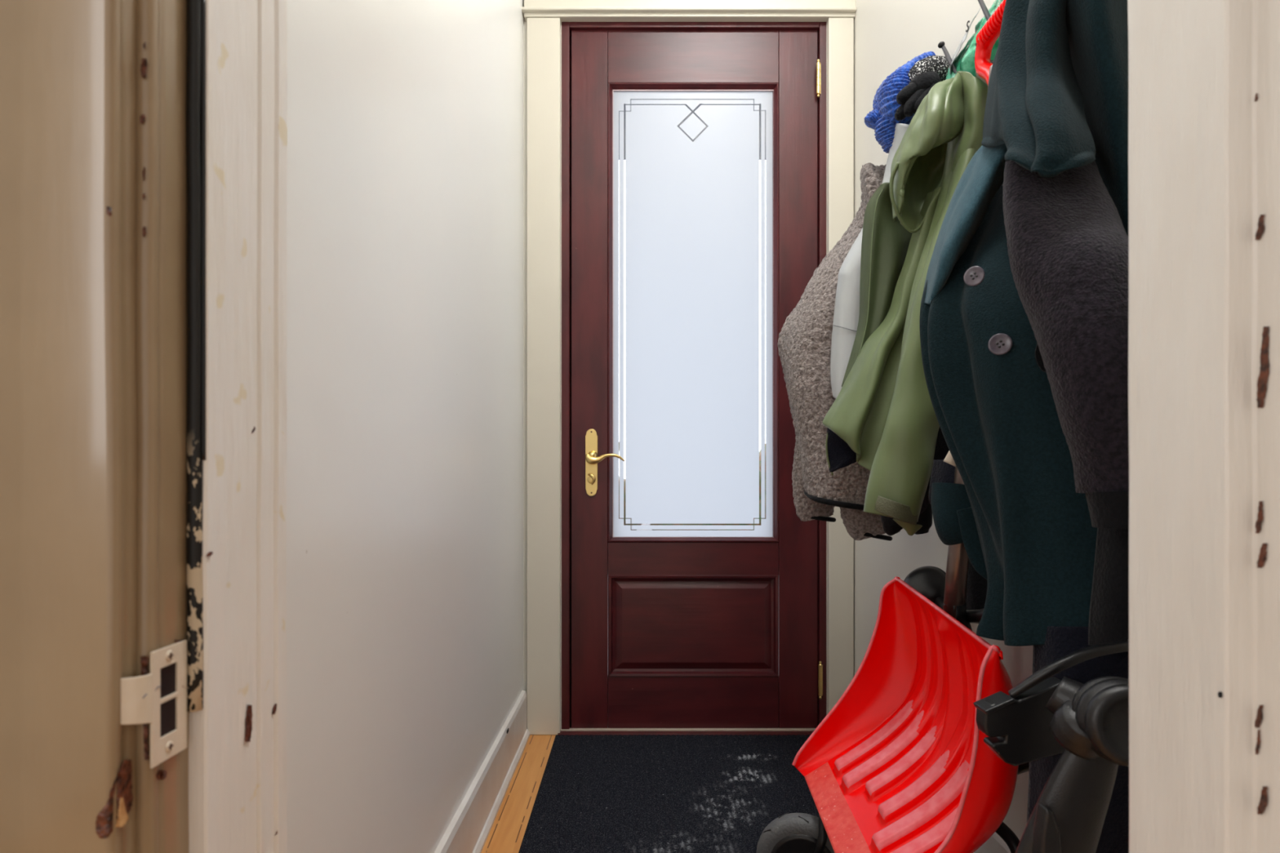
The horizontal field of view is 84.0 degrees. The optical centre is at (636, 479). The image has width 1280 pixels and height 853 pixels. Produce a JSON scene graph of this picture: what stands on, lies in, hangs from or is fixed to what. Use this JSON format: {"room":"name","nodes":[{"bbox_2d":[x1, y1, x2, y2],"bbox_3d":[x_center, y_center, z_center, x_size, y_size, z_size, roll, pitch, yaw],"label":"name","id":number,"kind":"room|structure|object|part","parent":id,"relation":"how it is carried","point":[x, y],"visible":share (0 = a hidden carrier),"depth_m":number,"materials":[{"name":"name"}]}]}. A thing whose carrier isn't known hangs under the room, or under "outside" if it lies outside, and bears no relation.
{"room":"entrance hallway","nodes":[
{"label":"entrance hallway","id":0,"kind":"room"},
{"bbox_2d":[286,0,523,852],"bbox_3d":[-0.408,-0.699,1.455,0.100,3.000,1.790,0,0,0],"label":"wall","id":1,"kind":"structure","parent":0,"point":[405,237],"depth_m":1.10,"materials":[{"name":"white paint"}]},
{"bbox_2d":[434,690,529,852],"bbox_3d":[-0.346,0.730,1.405,0.025,0.142,1.649,0,0,0],"label":"baseboard","id":2,"kind":"structure","parent":1,"relation":"attached to","point":[468,830],"depth_m":1.65,"materials":[{"name":"white paint"}]},
{"bbox_2d":[480,734,556,852],"bbox_3d":[0.000,0.831,-0.165,3.800,0.060,4.870,0,0,0],"label":"floor","id":3,"kind":"structure","parent":0,"point":[507,833],"depth_m":1.79,"materials":[{"name":"brown wood"}]},
{"bbox_2d":[518,734,818,852],"bbox_3d":[0.184,0.797,1.516,0.872,0.007,1.393,0,0,0],"label":"floor mat","id":4,"kind":"object","parent":3,"relation":"on","point":[629,793],"visible":0.84,"depth_m":1.80,"materials":[{"name":"carpet"}]},
{"bbox_2d":[756,560,1128,852],"bbox_3d":[0.462,0.443,1.133,0.471,0.717,0.874,0,0,0],"label":"stroller","id":5,"kind":"object","parent":4,"relation":"on","point":[1066,725],"visible":0.7,"depth_m":0.84,"materials":[{"name":"plastic"}]},
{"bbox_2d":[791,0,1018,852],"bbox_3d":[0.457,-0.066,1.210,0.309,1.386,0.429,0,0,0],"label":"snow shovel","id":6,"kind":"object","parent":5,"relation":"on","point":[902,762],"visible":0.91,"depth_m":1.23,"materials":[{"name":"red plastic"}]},
{"bbox_3d":[0.430,0.411,1.211,0.251,0.432,0.422,0,0,0],"label":"blade","id":7,"kind":"part","parent":6,"relation":"part of","materials":[{"name":"red plastic"}]},
{"bbox_2d":[965,560,987,609],"bbox_3d":[0.642,0.168,1.285,0.114,0.167,0.043,0,0,44],"label":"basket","id":8,"kind":"object","parent":5,"relation":"on","point":[976,587],"depth_m":1.29,"materials":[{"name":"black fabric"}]},
{"bbox_3d":[0.571,0.616,1.074,0.042,0.179,0.126,0,0,0],"label":"leg","id":9,"kind":"part","parent":5,"relation":"part of","materials":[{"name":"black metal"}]},
{"bbox_3d":[0.488,0.254,0.772,0.078,0.072,0.053,0,0,31],"label":"hub arm","id":10,"kind":"part","parent":5,"relation":"part of","materials":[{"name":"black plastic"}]},
{"bbox_2d":[523,0,826,729],"bbox_3d":[0.164,-0.699,2.320,1.243,3.000,0.140,0,0,0],"label":"door frame","id":11,"kind":"structure","parent":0,"point":[524,21],"depth_m":2.25,"materials":[{"name":"white paint"}]},
{"bbox_2d":[526,17,560,734],"bbox_3d":[-0.293,-0.325,2.243,0.104,2.251,0.025,0,0,0],"label":"trim","id":12,"kind":"structure","parent":11,"relation":"attached to","point":[543,34],"depth_m":2.23,"materials":[{"name":"beige paint"}]},
{"bbox_2d":[557,725,813,735],"bbox_3d":[0.182,0.797,2.285,0.858,0.007,0.130,0,0,0],"label":"trim","id":13,"kind":"structure","parent":11,"relation":"attached to","point":[564,733],"depth_m":2.23,"materials":[{"name":"brown wood"}]},
{"bbox_2d":[521,0,856,22],"bbox_3d":[0.163,-1.520,2.233,1.045,0.140,0.043,0,0,0],"label":"trim","id":14,"kind":"structure","parent":11,"relation":"attached to","point":[568,11],"depth_m":2.23,"materials":[{"name":"beige paint"}]},
{"bbox_2d":[561,22,826,729],"bbox_3d":[0.183,-0.329,2.275,0.846,2.260,0.114,0,0,0],"label":"door","id":15,"kind":"structure","parent":11,"relation":"in","point":[660,628],"depth_m":2.27,"materials":[{"name":"brown wood"}]},
{"bbox_3d":[-0.143,-0.055,2.262,0.039,0.214,0.006,0,0,0],"label":"handle plate","id":16,"kind":"part","parent":15,"relation":"part of","materials":[{"name":"gold metal"}]},
{"bbox_3d":[-0.099,-0.066,2.231,0.125,0.034,0.026,0,0,0],"label":"lever","id":17,"kind":"part","parent":15,"relation":"part of","materials":[{"name":"gold metal"}]},
{"bbox_3d":[0.182,-0.531,2.282,0.518,1.435,0.001,0,0,0],"label":"glass pane","id":18,"kind":"part","parent":15,"relation":"part of","materials":[{"name":"white glass"}]},
{"bbox_3d":[0.180,0.710,2.288,0.544,0.166,0.044,0,0,0],"label":"rail","id":19,"kind":"part","parent":15,"relation":"part of","materials":[{"name":"brown wood"}]},
{"bbox_3d":[0.180,0.252,2.288,0.544,0.104,0.044,0,0,0],"label":"rail","id":20,"kind":"part","parent":15,"relation":"part of","materials":[{"name":"brown wood"}]},
{"bbox_3d":[0.180,-1.351,2.288,0.544,0.170,0.044,0,0,0],"label":"rail","id":21,"kind":"part","parent":15,"relation":"part of","materials":[{"name":"brown wood"}]},
{"bbox_3d":[0.180,0.465,2.271,0.544,0.325,0.016,0,0,0],"label":"panel","id":22,"kind":"part","parent":15,"relation":"part of","materials":[{"name":"brown wood"}]},
{"bbox_2d":[826,17,853,714],"bbox_3d":[0.642,-0.325,2.243,0.079,2.251,0.025,0,0,0],"label":"trim","id":23,"kind":"structure","parent":11,"relation":"attached to","point":[840,31],"depth_m":2.23,"materials":[{"name":"beige paint"}]},
{"bbox_2d":[618,98,765,159],"bbox_3d":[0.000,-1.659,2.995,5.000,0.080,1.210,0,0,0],"label":"decoration","id":24,"kind":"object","parent":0,"point":[630,104],"depth_m":3.13,"materials":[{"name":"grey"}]},
{"bbox_2d":[853,0,1033,840],"bbox_3d":[0.735,-0.699,1.455,0.100,3.000,1.790,0,0,0],"label":"wall","id":25,"kind":"structure","parent":0,"point":[888,34],"depth_m":1.92,"materials":[{"name":"white paint"}]},
{"bbox_2d":[880,266,949,535],"bbox_3d":[0.579,-0.166,1.413,0.075,0.561,0.197,0,0,-43],"label":"jacket","id":26,"kind":"object","parent":25,"relation":"hanging from","point":[891,527],"visible":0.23,"depth_m":1.40,"materials":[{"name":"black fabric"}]},
{"bbox_2d":[937,0,994,73],"bbox_3d":[0.639,-0.797,1.200,0.092,0.131,0.800,0,0,0],"label":"coat rack","id":27,"kind":"object","parent":25,"relation":"attached to","point":[941,44],"visible":0.15,"depth_m":1.40,"materials":[{"name":"grey metal"}]},
{"bbox_2d":[777,162,892,541],"bbox_3d":[0.509,-0.294,1.699,0.366,0.880,0.195,0,0,30],"label":"jacket","id":28,"kind":"object","parent":27,"relation":"hanging from","point":[805,337],"visible":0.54,"depth_m":1.66,"materials":[{"name":"grey fabric"}]},
{"bbox_2d":[830,123,909,398],"bbox_3d":[0.547,-0.442,1.545,0.240,0.651,0.079,0,0,11],"label":"jacket","id":29,"kind":"object","parent":27,"relation":"hanging from","point":[846,308],"visible":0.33,"depth_m":1.56,"materials":[{"name":"grey fabric"}]},
{"bbox_2d":[863,51,935,153],"bbox_3d":[0.577,-0.826,1.562,0.136,0.218,0.124,0,0,-39],"label":"knit hat","id":30,"kind":"object","parent":27,"relation":"hanging from","point":[882,119],"visible":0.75,"depth_m":1.53,"materials":[{"name":"blue fabric"}]},
{"bbox_3d":[0.571,-0.820,1.541,0.095,0.136,0.107,0,0,0],"label":"crown","id":31,"kind":"part","parent":30,"relation":"part of","materials":[{"name":"blue fabric"}]},
{"bbox_2d":[822,71,987,535],"bbox_3d":[0.543,-0.343,1.405,0.282,0.892,0.240,0,0,-14],"label":"raincoat","id":32,"kind":"object","parent":27,"relation":"hanging from","point":[882,419],"visible":0.88,"depth_m":1.39,"materials":[{"name":"green fabric"}]},
{"bbox_2d":[888,72,964,232],"bbox_3d":[0.565,-0.637,1.386,0.145,0.303,0.177,0,0,0],"label":"hood","id":33,"kind":"object","parent":32,"relation":"attached to","point":[927,166],"depth_m":1.37,"materials":[{"name":"green fabric"}]},
{"bbox_2d":[894,55,949,120],"bbox_3d":[0.597,-0.815,1.475,0.123,0.138,0.070,0,0,0],"label":"glove","id":34,"kind":"object","parent":27,"relation":"hanging from","point":[928,71],"visible":0.8,"depth_m":1.45,"materials":[{"name":"black fabric"}]},
{"bbox_2d":[956,71,986,84],"bbox_3d":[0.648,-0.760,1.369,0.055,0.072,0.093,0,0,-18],"label":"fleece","id":35,"kind":"object","parent":27,"relation":"hanging from","point":[976,74],"visible":0.14,"depth_m":1.33,"materials":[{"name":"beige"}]},
{"bbox_2d":[945,0,1003,85],"bbox_3d":[0.634,-0.799,1.333,0.051,0.160,0.325,0,0,0],"label":"plastic bag","id":36,"kind":"object","parent":27,"relation":"hanging from","point":[965,60],"visible":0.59,"depth_m":1.33,"materials":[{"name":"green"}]},
{"bbox_2d":[919,0,1128,646],"bbox_3d":[0.555,-0.266,1.052,0.241,0.997,0.459,0,0,0],"label":"coat","id":37,"kind":"object","parent":27,"relation":"hanging from","point":[1057,99],"visible":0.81,"depth_m":0.95,"materials":[{"name":"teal fabric"}]},
{"bbox_3d":[0.547,-0.194,1.020,0.186,0.853,0.338,0,0,-19],"label":"panel","id":38,"kind":"part","parent":37,"relation":"part of","materials":[{"name":"teal fabric"}]},
{"bbox_2d":[1002,160,1128,528],"bbox_3d":[0.536,-0.205,0.855,0.160,0.520,0.191,0,0,-13],"label":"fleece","id":39,"kind":"object","parent":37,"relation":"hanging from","point":[1068,240],"visible":0.61,"depth_m":0.80,"materials":[{"name":"black fabric"}]},
{"bbox_3d":[0.604,-0.508,0.940,0.144,0.516,0.203,0,0,0],"label":"panel","id":40,"kind":"part","parent":37,"relation":"part of","materials":[{"name":"teal fabric"}]},
{"bbox_2d":[973,832,1010,852],"bbox_3d":[0.673,0.730,1.405,0.025,0.142,1.649,0,0,0],"label":"baseboard","id":41,"kind":"structure","parent":25,"relation":"attached to","point":[995,844],"depth_m":1.33,"materials":[{"name":"white paint"}]},
{"bbox_2d":[1088,528,1128,645],"bbox_3d":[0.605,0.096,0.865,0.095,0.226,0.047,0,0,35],"label":"coat","id":42,"kind":"object","parent":25,"relation":"hanging from","point":[1108,615],"visible":0.29,"depth_m":0.87,"materials":[{"name":"black fabric"}]},
{"bbox_3d":[0.000,-0.699,0.518,3.800,3.000,0.085,0,0,0],"label":"wall","id":43,"kind":"structure","parent":0,"visible":0},
{"bbox_2d":[0,0,137,852],"bbox_3d":[-0.367,-0.259,0.444,0.127,2.120,0.061,0,0,0],"label":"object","id":44,"kind":"structure","parent":43,"relation":"attached to","point":[68,137],"depth_m":0.41,"materials":[{"name":"beige paint"}]},
{"bbox_2d":[120,640,186,768],"bbox_3d":[-0.295,0.140,0.441,0.010,0.070,0.046,0,0,13],"label":"strike plate","id":45,"kind":"object","parent":43,"relation":"attached to","point":[158,698],"visible":1,"depth_m":0.44,"materials":[{"name":"white metal"}]},
{"bbox_3d":[-0.294,0.140,0.448,0.002,0.070,0.034,0,0,0],"label":"plate","id":46,"kind":"part","parent":45,"relation":"part of","materials":[{"name":"white metal"}]},
{"bbox_2d":[95,0,287,852],"bbox_3d":[-0.342,-0.259,0.495,0.121,2.120,0.163,0,0,0],"label":"trim","id":47,"kind":"structure","parent":43,"relation":"attached to","point":[211,75],"depth_m":0.48,"materials":[{"name":"beige paint"}]},
{"bbox_2d":[1127,0,1279,852],"bbox_3d":[0.432,-0.259,0.505,0.058,2.120,0.170,0,0,0],"label":"trim","id":48,"kind":"structure","parent":43,"relation":"attached to","point":[1204,75],"depth_m":0.51,"materials":[{"name":"white paint"}]},
{"label":"outside","id":49,"kind":"structure","parent":0,"visible":0},
{"bbox_2d":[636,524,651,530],"bbox_3d":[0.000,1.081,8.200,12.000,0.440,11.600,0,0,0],"label":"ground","id":50,"kind":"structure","parent":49,"point":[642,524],"depth_m":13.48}
]}

